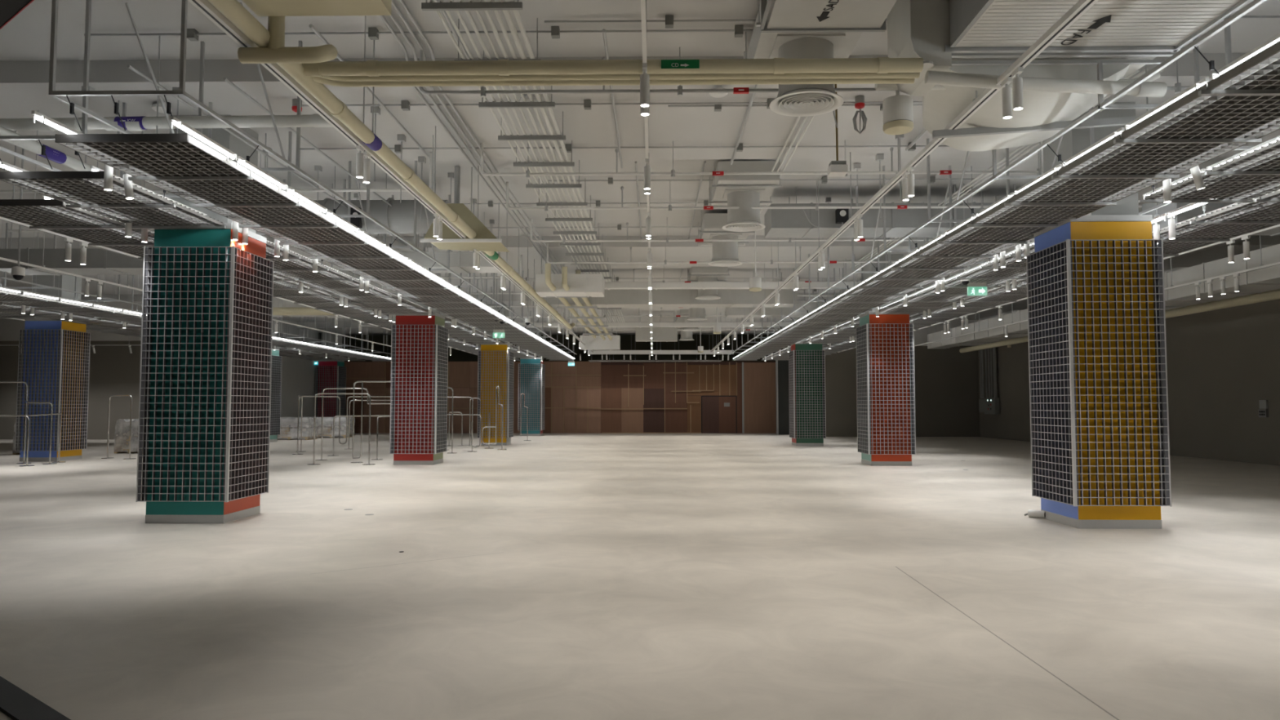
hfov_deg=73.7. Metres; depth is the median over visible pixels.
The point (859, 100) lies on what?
fire sounder
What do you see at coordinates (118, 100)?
track
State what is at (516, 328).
grid panel
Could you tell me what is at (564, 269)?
pipe
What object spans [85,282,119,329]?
grid panel
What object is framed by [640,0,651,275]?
track
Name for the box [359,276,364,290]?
spotlight
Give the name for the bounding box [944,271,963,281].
tube
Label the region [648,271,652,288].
spotlight
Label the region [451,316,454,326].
spotlight
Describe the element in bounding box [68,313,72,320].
spotlight
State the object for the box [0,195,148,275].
air duct
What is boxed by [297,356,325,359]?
grid panel
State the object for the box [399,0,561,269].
conduit
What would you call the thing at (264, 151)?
rod
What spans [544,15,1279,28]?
conduit
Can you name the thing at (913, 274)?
grid panel
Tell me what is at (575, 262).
pipe
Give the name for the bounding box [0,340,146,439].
wall
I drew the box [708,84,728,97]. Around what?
smoke detector
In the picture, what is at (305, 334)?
grid panel
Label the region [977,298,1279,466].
wall
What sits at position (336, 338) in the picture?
spotlight
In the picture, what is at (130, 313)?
track
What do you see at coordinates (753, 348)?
grid panel
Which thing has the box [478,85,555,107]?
conduit trapeze
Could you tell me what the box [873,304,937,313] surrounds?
grid panel
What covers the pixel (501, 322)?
dome camera
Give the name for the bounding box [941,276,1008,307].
grid panel
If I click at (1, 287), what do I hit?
tube
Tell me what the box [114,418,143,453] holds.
stone block
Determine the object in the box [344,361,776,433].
wall
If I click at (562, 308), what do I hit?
pipe
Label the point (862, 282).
tube
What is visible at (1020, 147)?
conduit
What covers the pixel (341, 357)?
grid panel
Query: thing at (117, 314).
grid panel
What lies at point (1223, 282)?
spotlight
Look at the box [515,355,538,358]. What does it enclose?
grid panel
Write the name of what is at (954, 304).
spotlight
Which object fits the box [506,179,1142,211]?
pipe
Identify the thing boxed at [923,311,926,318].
spotlight
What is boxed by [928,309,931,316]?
spotlight
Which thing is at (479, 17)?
conduit
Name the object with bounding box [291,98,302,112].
fire alarm
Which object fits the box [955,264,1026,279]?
grid panel
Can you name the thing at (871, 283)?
grid panel
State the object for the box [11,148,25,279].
dome camera
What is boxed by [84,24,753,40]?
conduit
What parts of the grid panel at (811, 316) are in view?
ceiling grid panel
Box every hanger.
[497,111,565,140]
[513,140,574,166]
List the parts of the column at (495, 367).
painted panel, painted panel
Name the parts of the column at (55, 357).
painted panel, painted panel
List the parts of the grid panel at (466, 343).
ceiling grid panel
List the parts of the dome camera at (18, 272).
rod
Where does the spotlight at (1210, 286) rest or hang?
hanging from the track at (1261, 266)
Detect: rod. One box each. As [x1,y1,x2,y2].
[81,85,94,163]
[172,87,182,133]
[262,146,272,180]
[314,165,322,209]
[353,193,359,199]
[370,106,380,182]
[397,133,405,202]
[417,156,426,219]
[448,172,454,203]
[472,199,476,261]
[489,219,494,275]
[825,197,831,260]
[853,163,860,211]
[875,153,884,217]
[895,133,903,201]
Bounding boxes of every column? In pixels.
[14,275,90,461]
[136,115,274,523]
[269,316,281,442]
[315,332,346,432]
[389,273,448,465]
[477,304,514,445]
[517,328,545,435]
[788,317,826,445]
[855,253,915,466]
[1026,102,1171,528]
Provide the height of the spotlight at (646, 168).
0.345 m
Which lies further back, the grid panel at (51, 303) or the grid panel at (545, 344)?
the grid panel at (545, 344)
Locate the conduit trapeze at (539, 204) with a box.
[536,177,587,206]
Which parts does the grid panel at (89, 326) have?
ceiling grid panel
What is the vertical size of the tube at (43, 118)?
0.085 m
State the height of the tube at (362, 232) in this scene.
0.085 m
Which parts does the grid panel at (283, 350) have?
ceiling grid panel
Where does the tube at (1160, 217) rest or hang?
attached to the ceiling grid panel
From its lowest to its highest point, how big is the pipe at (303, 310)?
0.228 m
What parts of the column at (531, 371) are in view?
painted panel, painted panel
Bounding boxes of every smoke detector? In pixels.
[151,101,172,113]
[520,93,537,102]
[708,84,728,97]
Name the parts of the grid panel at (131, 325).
ceiling grid panel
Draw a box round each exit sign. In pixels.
[314,331,318,364]
[493,289,505,337]
[568,360,574,365]
[967,191,986,295]
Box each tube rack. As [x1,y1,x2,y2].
[0,381,56,464]
[0,413,65,466]
[101,395,136,459]
[292,395,390,454]
[307,392,375,465]
[315,387,390,460]
[327,414,390,460]
[343,400,390,449]
[351,381,391,462]
[446,413,481,450]
[447,386,454,453]
[447,396,475,452]
[447,397,483,446]
[481,385,506,449]
[520,392,530,440]
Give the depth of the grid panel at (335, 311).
22.16 m
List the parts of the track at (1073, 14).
hanger rod, hanger rod, hanger rod, hanger rod, hanger rod, hanger rod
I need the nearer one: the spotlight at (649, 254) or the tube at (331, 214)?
the tube at (331, 214)
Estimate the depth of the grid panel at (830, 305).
20.89 m
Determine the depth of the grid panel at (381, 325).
25.70 m
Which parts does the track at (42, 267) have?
hanger rod, rail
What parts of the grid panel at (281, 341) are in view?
ceiling grid panel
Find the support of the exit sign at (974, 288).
hanging from the ceiling at (27, 36)
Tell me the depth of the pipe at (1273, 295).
22.16 m
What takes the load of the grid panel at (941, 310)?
attached to the grid panel at (966, 304)
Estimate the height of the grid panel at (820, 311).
0.098 m
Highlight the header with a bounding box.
[0,0,34,29]
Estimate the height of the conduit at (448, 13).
0.032 m
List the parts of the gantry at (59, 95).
drop post, rail, drop post, drop post, drop post, drop post, drop post, drop post, rail, drop post, drop post, drop post, drop post, drop post, drop post, ceiling grid panel, drop post, drop post, ceiling grid panel, drop post, drop post, ceiling grid panel, drop post, ceiling grid panel, drop post, ceiling grid panel, ceiling grid panel, ceiling grid panel, ceiling grid panel, ceiling grid panel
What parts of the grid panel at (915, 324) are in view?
ceiling grid panel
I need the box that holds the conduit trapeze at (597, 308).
[596,307,621,309]
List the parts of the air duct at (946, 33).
panel, support rail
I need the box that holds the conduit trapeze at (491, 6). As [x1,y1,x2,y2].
[421,0,522,10]
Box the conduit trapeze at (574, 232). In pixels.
[553,210,596,234]
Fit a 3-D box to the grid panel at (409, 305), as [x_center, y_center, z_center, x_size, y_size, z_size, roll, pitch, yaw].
[-6.129,-1.341,20.714,1.320,0.087,1.219,0,-3,1]
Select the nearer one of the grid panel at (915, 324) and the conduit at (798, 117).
the conduit at (798, 117)
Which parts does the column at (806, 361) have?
painted panel, painted panel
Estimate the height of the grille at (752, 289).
0.078 m
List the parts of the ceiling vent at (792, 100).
mounting plate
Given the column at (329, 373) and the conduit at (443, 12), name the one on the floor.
the column at (329, 373)
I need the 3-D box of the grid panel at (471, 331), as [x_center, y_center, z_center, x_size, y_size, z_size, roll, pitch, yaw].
[-6.014,-0.952,28.023,1.320,0.087,1.219,0,-3,1]
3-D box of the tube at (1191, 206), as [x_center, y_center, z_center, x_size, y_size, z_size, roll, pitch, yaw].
[7.028,-1.952,10.810,0.090,0.085,1.150,0,-3,1]
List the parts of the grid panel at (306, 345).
ceiling grid panel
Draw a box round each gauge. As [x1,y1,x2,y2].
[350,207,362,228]
[803,208,848,228]
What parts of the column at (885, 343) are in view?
painted panel, painted panel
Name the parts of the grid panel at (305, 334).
ceiling grid panel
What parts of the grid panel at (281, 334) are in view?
ceiling grid panel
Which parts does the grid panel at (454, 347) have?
ceiling grid panel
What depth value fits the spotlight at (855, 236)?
13.05 m
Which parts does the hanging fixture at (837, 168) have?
rod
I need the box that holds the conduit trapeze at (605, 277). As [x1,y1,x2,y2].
[580,265,611,279]
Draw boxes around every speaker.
[697,328,703,352]
[713,307,720,333]
[749,231,761,291]
[882,90,913,134]
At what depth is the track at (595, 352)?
46.65 m
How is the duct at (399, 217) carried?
hanging from the ceiling at (27, 36)
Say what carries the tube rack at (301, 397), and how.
on the floor
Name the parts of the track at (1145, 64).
hanger rod, hanger rod, hanger rod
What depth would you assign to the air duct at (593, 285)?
21.77 m
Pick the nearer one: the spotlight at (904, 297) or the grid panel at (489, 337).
the spotlight at (904, 297)
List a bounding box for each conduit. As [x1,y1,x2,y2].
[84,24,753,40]
[126,64,417,252]
[222,77,453,252]
[300,142,949,153]
[302,98,922,111]
[309,24,429,158]
[379,15,555,274]
[389,13,558,274]
[391,0,561,274]
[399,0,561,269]
[429,0,608,322]
[435,0,470,59]
[440,0,610,322]
[449,0,611,320]
[459,0,614,322]
[463,200,708,207]
[470,0,616,322]
[475,276,833,280]
[480,0,618,322]
[486,225,701,230]
[489,0,620,322]
[498,0,622,322]
[509,0,625,322]
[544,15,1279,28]
[548,176,973,184]
[602,28,622,168]
[635,161,642,239]
[667,103,922,111]
[679,160,706,281]
[729,84,758,164]
[760,115,814,213]
[771,116,800,171]
[776,116,807,171]
[797,288,845,291]
[848,145,1025,267]
[854,68,1140,266]
[855,68,1148,267]
[862,68,1164,267]
[905,128,927,151]
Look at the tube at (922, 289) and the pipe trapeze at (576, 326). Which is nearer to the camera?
the tube at (922, 289)
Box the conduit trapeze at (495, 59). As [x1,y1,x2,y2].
[453,17,541,60]
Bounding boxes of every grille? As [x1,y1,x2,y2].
[749,287,761,291]
[883,120,913,134]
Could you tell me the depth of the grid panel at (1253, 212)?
10.97 m
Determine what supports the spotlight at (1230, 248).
hanging from the track at (1277, 225)
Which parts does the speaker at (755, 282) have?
rod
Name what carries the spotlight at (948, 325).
hanging from the track at (1277, 225)
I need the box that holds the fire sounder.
[852,94,866,133]
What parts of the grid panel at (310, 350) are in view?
ceiling grid panel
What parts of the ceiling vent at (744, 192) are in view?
mounting plate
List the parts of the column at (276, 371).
painted panel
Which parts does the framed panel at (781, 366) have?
frame post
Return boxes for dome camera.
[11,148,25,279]
[494,272,499,320]
[498,288,505,324]
[524,296,530,324]
[960,183,969,284]
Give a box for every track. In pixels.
[0,130,476,355]
[0,197,391,346]
[0,312,141,345]
[9,293,97,320]
[35,245,362,353]
[115,100,466,325]
[155,35,546,333]
[187,0,593,351]
[587,332,733,354]
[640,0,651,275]
[710,0,1098,351]
[807,64,1148,304]
[829,183,1191,328]
[837,224,1279,352]
[914,235,1279,346]
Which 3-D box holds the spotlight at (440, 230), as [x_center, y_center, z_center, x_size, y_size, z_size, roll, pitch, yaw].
[-3.059,-2.014,13.034,0.080,0.345,0.140,0,-3,1]
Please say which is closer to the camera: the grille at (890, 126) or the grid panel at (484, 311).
the grille at (890, 126)
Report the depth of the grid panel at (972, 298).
19.50 m
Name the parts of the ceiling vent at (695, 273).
mounting plate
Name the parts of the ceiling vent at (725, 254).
mounting plate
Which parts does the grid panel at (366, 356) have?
ceiling grid panel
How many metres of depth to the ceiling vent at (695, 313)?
31.66 m
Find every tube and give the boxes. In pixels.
[0,160,28,171]
[0,286,22,293]
[22,290,59,300]
[31,110,83,133]
[42,195,101,215]
[60,297,93,305]
[89,165,155,194]
[93,303,123,311]
[123,308,142,314]
[155,193,207,215]
[170,115,237,160]
[236,155,288,191]
[281,337,294,342]
[287,186,328,213]
[288,249,312,260]
[294,340,307,344]
[326,209,359,232]
[358,228,386,248]
[383,244,408,261]
[405,257,426,272]
[424,269,441,281]
[440,278,456,288]
[454,286,468,297]
[466,293,479,302]
[478,300,488,307]
[486,306,497,314]
[828,294,839,302]
[840,288,852,296]
[850,280,866,289]
[864,271,881,282]
[880,259,899,273]
[898,247,920,262]
[907,288,924,297]
[920,232,945,248]
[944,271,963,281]
[945,214,976,235]
[963,261,987,273]
[976,191,1013,217]
[987,249,1015,262]
[1013,164,1062,195]
[1062,127,1124,167]
[1124,77,1208,129]
[1142,168,1205,199]
[1151,213,1166,222]
[1151,217,1195,232]
[1166,203,1205,217]
[1197,198,1253,217]
[1206,135,1279,169]
[1209,33,1279,79]
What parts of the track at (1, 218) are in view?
hanger rod, rail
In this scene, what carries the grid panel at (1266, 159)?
attached to the grid panel
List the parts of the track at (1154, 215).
hanger rod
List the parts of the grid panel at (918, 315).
ceiling grid panel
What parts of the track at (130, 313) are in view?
rail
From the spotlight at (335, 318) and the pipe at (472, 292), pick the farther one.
the pipe at (472, 292)
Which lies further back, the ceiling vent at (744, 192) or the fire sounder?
the ceiling vent at (744, 192)
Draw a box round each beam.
[26,293,1027,311]
[296,321,790,333]
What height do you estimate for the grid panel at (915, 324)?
1.886 m
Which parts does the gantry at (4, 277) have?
drop post, drop post, drop post, drop post, drop post, rail, rail, drop post, drop post, drop post, drop post, drop post, drop post, drop post, drop post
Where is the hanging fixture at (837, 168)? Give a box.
[826,84,848,177]
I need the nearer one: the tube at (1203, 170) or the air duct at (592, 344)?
the tube at (1203, 170)
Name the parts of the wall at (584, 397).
rail, door frame, door, door frame, sign plate, door, door frame, post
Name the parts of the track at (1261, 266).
hanger rod, hanger rod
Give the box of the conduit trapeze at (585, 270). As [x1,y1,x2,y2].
[576,257,608,271]
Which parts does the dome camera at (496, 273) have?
rod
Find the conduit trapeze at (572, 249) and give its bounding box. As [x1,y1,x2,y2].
[570,248,606,264]
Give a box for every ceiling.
[0,0,1279,334]
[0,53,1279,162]
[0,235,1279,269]
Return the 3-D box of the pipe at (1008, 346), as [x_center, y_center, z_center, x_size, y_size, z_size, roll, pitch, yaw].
[15.277,-1.531,20.913,0.160,0.416,30.076,0,-3,1]
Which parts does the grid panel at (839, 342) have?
ceiling grid panel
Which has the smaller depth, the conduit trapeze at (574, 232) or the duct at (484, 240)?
the duct at (484, 240)
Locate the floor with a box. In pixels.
[0,433,1279,719]
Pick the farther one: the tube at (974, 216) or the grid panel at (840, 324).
the grid panel at (840, 324)
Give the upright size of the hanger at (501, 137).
0.508 m
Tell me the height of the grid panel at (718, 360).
1.856 m
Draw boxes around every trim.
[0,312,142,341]
[791,320,977,346]
[977,266,1188,345]
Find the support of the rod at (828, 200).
hanging from the ceiling at (27, 36)
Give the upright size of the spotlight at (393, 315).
0.345 m
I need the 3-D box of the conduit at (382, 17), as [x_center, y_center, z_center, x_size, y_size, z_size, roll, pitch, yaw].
[-2.707,-3.250,15.739,0.038,0.339,21.000,0,-3,1]
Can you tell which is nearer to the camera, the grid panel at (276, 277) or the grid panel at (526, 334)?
the grid panel at (276, 277)
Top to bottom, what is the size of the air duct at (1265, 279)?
1.845 m
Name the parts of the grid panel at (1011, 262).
ceiling grid panel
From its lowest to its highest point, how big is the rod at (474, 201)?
1.290 m
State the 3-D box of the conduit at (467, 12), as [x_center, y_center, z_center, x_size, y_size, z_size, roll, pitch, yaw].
[-1.404,-2.530,21.940,0.036,0.036,36.500,0,-3,1]
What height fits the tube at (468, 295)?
0.085 m
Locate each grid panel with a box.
[0,109,124,229]
[0,171,175,208]
[0,226,8,294]
[0,237,39,311]
[0,290,48,302]
[0,307,68,315]
[6,235,83,307]
[38,275,102,319]
[42,304,114,313]
[46,222,154,245]
[54,133,259,180]
[78,275,142,318]
[82,200,226,228]
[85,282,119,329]
[94,279,146,328]
[102,186,154,259]
[104,295,141,336]
[143,171,300,207]
[204,199,342,227]
[246,220,368,244]
[265,240,300,259]
[267,254,328,271]
[271,316,287,348]
[271,334,292,343]
[273,266,352,280]
[273,275,283,280]
[273,277,308,289]
[273,285,330,297]
[279,333,303,355]
[279,333,311,352]
[280,293,350,303]
[283,324,317,347]
[289,236,397,258]
[293,276,373,289]
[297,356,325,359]
[302,300,367,309]
[303,333,331,355]
[304,328,338,351]
[319,285,391,297]
[320,322,347,358]
[321,253,413,271]
[323,306,382,314]
[329,335,357,355]
[339,291,395,319]
[340,359,364,360]
[342,293,407,303]
[345,327,374,357]
[349,262,435,280]
[359,300,421,309]
[364,329,389,359]
[370,321,395,327]
[371,275,446,288]
[377,306,434,314]
[390,282,462,297]
[408,292,471,303]
[419,295,485,309]
[435,305,491,314]
[444,322,464,327]
[447,306,502,319]
[448,328,480,333]
[448,340,471,344]
[449,345,480,348]
[456,334,493,339]
[464,350,480,351]
[471,339,506,344]
[476,324,519,330]
[492,330,531,336]
[505,337,540,342]
[514,351,532,355]
[515,342,548,346]
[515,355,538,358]
[524,346,555,350]
[533,350,561,353]
[539,353,566,356]
[546,356,571,359]
[588,358,611,362]
[610,333,633,362]
[632,360,654,362]
[655,360,677,362]
[676,333,699,361]
[698,358,721,361]
[734,355,760,359]
[739,353,766,356]
[744,350,773,353]
[750,346,781,350]
[757,342,792,346]
[764,337,801,342]
[774,331,814,336]
[785,324,831,330]
[802,338,838,343]
[803,306,858,319]
[812,333,852,338]
[813,305,871,314]
[821,296,884,308]
[822,324,842,351]
[822,344,856,347]
[826,328,856,333]
[833,292,899,302]
[835,339,856,343]
[841,280,916,296]
[842,321,859,326]
[857,275,937,288]
[870,262,959,279]
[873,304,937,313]
[885,298,951,308]
[891,252,986,270]
[900,292,970,302]
[907,235,1018,257]
[909,284,938,326]
[911,271,969,318]
[916,285,991,295]
[926,305,989,313]
[934,274,1017,288]
[937,219,1049,244]
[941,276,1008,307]
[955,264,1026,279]
[959,295,1026,302]
[962,198,1105,226]
[980,251,1026,268]
[985,258,1026,295]
[1004,169,1166,205]
[1047,133,1252,178]
[1113,83,1279,143]
[1137,167,1279,203]
[1151,217,1279,241]
[1157,178,1217,256]
[1189,163,1279,224]
[1194,40,1279,95]
[1204,139,1279,175]
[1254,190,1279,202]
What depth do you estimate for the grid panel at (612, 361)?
47.09 m
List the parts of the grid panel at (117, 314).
ceiling grid panel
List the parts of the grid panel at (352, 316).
ceiling grid panel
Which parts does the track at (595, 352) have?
rail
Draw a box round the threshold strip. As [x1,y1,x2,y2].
[0,675,71,719]
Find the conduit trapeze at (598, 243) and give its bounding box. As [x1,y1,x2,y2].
[560,222,600,245]
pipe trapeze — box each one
[546,257,591,297]
[556,271,597,308]
[567,307,603,318]
[575,308,608,327]
[583,309,613,334]
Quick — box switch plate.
[1258,400,1268,408]
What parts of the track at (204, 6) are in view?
hanger rod, hanger rod, hanger rod, hanger rod, hanger rod, hanger rod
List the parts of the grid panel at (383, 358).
ceiling grid panel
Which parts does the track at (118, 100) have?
hanger rod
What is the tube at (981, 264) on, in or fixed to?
attached to the grid panel at (978, 273)
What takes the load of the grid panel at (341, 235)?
attached to the grid panel at (305, 215)
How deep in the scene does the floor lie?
7.24 m
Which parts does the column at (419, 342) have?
painted panel, painted panel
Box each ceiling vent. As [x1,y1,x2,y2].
[675,319,694,340]
[676,309,706,331]
[686,266,729,299]
[686,307,706,320]
[697,213,755,266]
[707,159,782,231]
[743,0,862,116]
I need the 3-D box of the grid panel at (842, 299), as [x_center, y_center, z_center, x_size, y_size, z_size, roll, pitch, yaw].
[5.182,-1.417,19.389,1.320,0.098,1.219,0,-3,1]
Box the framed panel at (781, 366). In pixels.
[775,359,789,435]
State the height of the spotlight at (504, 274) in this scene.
0.345 m
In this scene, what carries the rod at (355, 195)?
hanging from the ceiling at (27, 36)
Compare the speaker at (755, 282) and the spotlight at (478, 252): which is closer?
the spotlight at (478, 252)
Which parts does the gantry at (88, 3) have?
rail, drop post, drop post, drop post, drop post, drop post, ceiling grid panel, ceiling grid panel, ceiling grid panel, drop post, ceiling grid panel, drop post, ceiling grid panel, ceiling grid panel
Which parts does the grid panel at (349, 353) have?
ceiling grid panel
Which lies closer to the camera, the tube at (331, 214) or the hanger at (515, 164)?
the tube at (331, 214)
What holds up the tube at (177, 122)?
attached to the grid panel at (144, 157)
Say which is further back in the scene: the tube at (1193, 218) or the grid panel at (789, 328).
the grid panel at (789, 328)
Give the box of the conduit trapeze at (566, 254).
[565,234,604,255]
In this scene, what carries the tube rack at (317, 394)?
on the floor
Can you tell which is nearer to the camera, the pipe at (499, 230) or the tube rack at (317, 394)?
the pipe at (499, 230)
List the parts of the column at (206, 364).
painted panel, painted panel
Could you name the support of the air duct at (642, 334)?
hanging from the ceiling at (27, 36)
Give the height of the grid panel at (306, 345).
1.606 m
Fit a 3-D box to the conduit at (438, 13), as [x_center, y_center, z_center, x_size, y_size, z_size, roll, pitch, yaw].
[-1.680,-2.530,21.944,0.032,0.032,36.500,0,-3,1]
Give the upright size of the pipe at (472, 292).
0.930 m
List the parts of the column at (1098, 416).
painted panel, painted panel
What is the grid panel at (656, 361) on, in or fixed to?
hanging from the ceiling at (27, 36)
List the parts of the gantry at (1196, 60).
ceiling grid panel, ceiling grid panel, ceiling grid panel, ceiling grid panel, ceiling grid panel, ceiling grid panel, drop post, drop post, drop post, rail, drop post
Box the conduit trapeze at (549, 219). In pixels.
[545,195,592,221]
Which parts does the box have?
socket plate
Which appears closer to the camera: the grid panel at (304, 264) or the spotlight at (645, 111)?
the spotlight at (645, 111)
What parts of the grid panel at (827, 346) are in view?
ceiling grid panel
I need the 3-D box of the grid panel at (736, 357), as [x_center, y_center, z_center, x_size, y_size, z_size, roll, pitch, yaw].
[5.563,-0.122,43.752,1.320,0.098,1.219,0,-3,1]
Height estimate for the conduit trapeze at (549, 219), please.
0.508 m
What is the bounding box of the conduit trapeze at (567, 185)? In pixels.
[525,160,581,188]
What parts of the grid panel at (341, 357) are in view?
ceiling grid panel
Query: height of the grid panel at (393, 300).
0.341 m
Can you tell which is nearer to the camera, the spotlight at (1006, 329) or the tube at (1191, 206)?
the tube at (1191, 206)
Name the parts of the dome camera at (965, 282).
rod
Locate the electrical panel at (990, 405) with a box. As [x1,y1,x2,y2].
[978,346,999,414]
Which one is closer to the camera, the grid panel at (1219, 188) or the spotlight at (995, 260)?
the grid panel at (1219, 188)
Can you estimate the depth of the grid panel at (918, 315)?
23.28 m
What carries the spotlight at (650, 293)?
hanging from the track at (643, 2)
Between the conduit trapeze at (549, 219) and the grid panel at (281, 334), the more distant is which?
the grid panel at (281, 334)
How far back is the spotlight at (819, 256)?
15.91 m
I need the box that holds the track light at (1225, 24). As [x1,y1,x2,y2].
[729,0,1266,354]
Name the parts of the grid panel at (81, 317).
ceiling grid panel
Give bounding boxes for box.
[1257,400,1268,417]
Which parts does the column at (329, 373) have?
painted panel, painted panel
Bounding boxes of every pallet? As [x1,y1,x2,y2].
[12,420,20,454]
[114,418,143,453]
[277,417,318,439]
[316,416,355,437]
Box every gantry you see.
[0,0,543,351]
[0,222,391,354]
[48,0,577,355]
[761,36,1254,354]
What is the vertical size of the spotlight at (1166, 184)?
0.345 m
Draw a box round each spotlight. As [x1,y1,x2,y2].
[21,304,25,313]
[30,307,34,315]
[61,311,64,319]
[64,237,73,261]
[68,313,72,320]
[79,242,88,264]
[84,278,90,296]
[97,281,102,298]
[103,164,113,191]
[123,173,133,199]
[124,222,132,237]
[141,228,147,242]
[231,220,238,240]
[241,224,248,244]
[274,239,279,257]
[275,320,278,332]
[283,244,288,260]
[298,283,302,292]
[312,255,317,271]
[334,314,337,327]
[335,334,337,344]
[339,297,342,305]
[344,297,347,306]
[355,145,364,177]
[358,321,361,333]
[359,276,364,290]
[362,151,370,183]
[364,280,368,292]
[373,309,377,316]
[377,310,381,317]
[388,314,391,320]
[392,314,395,322]
[397,293,401,305]
[428,306,431,317]
[433,213,439,236]
[436,216,442,239]
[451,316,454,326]
[453,319,457,327]
[472,248,477,267]
[475,250,479,269]
[500,271,504,288]
[502,273,506,289]
[520,289,524,303]
[536,302,538,315]
[547,313,550,324]
[557,322,559,332]
[640,62,649,106]
[640,105,649,115]
[644,158,650,189]
[644,189,650,194]
[645,212,651,236]
[647,247,651,266]
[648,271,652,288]
[648,289,652,302]
[648,303,652,315]
[649,315,652,324]
[751,314,753,324]
[762,303,764,315]
[774,291,777,305]
[776,290,779,304]
[793,274,796,290]
[795,272,798,288]
[817,250,822,270]
[820,248,825,267]
[853,217,859,240]
[857,213,862,237]
[875,306,879,316]
[902,171,909,200]
[903,293,906,306]
[907,166,914,196]
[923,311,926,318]
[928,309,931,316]
[935,280,939,293]
[940,277,944,291]
[943,321,946,333]
[946,320,950,332]
[952,302,956,308]
[960,297,964,306]
[960,316,964,328]
[964,315,968,328]
[992,253,998,270]
[998,306,1001,319]
[1000,76,1012,119]
[1000,250,1005,267]
[1004,325,1007,336]
[1005,281,1010,291]
[1011,66,1022,110]
[1012,279,1016,289]
[1015,244,1021,261]
[1023,240,1030,257]
[1024,509,1044,518]
[1151,220,1160,239]
[1162,178,1171,202]
[1166,214,1176,239]
[1190,165,1205,190]
[1194,282,1200,299]
[1206,279,1213,297]
[1219,276,1226,294]
[1226,240,1235,262]
[1232,273,1239,291]
[1241,235,1250,258]
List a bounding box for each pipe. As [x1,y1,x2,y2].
[0,113,333,131]
[0,126,155,193]
[0,151,432,193]
[7,182,472,231]
[207,0,574,328]
[237,16,337,63]
[267,230,500,257]
[272,306,334,315]
[302,57,933,76]
[302,65,919,81]
[312,76,915,86]
[328,308,562,317]
[353,254,522,278]
[361,312,571,326]
[393,268,538,294]
[419,47,1189,97]
[471,292,539,306]
[480,140,1191,177]
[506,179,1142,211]
[530,217,1034,243]
[545,262,595,338]
[546,242,985,265]
[561,266,605,339]
[561,266,935,282]
[575,270,612,340]
[586,307,725,317]
[596,319,779,331]
[662,280,839,297]
[875,71,1160,90]
[924,70,1167,97]
[959,289,1279,352]
[1007,288,1279,347]
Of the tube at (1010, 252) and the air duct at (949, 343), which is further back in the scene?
the air duct at (949, 343)
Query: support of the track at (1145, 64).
hanging from the ceiling at (27, 36)
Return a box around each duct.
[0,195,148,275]
[241,0,391,16]
[256,182,449,235]
[272,284,377,317]
[366,212,500,273]
[420,165,509,252]
[462,302,832,328]
[535,248,604,297]
[543,269,797,308]
[563,258,859,289]
[579,315,620,350]
[635,311,677,342]
[725,300,860,317]
[760,0,897,32]
[764,186,994,238]
[887,0,1251,96]
[922,64,1134,151]
[927,308,1026,348]
[955,244,1279,343]
[1141,173,1279,235]
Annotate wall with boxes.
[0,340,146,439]
[275,317,321,427]
[342,334,790,406]
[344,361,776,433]
[825,346,979,436]
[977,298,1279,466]
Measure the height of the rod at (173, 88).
1.170 m
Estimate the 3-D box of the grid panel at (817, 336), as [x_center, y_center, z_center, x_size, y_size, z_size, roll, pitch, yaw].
[6.881,-0.836,30.209,1.320,0.087,1.219,0,-3,1]
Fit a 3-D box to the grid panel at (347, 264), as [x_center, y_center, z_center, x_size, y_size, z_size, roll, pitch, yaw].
[-4.695,-1.672,14.580,1.320,0.098,1.219,0,-3,1]
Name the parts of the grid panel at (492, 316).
ceiling grid panel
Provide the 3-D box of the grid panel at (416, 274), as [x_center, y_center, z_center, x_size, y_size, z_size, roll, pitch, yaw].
[-4.619,-1.730,15.804,1.433,0.344,1.219,0,-3,1]
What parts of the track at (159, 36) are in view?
hanger rod, hanger rod, hanger rod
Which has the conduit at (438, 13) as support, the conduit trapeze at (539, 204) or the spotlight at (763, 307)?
the conduit trapeze at (539, 204)
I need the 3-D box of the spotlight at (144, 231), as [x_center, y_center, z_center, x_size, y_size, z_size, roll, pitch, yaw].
[-6.839,-1.800,11.780,0.080,0.345,0.140,0,-3,1]
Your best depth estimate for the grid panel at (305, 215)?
11.02 m
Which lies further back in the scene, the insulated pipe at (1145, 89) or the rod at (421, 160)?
the rod at (421, 160)
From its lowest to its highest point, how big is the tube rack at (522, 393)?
2.120 m
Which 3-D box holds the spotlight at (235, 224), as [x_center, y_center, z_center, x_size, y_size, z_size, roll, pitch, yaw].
[-5.521,-1.808,11.640,0.080,0.345,0.140,0,-3,1]
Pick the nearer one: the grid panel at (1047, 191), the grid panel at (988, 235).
the grid panel at (1047, 191)

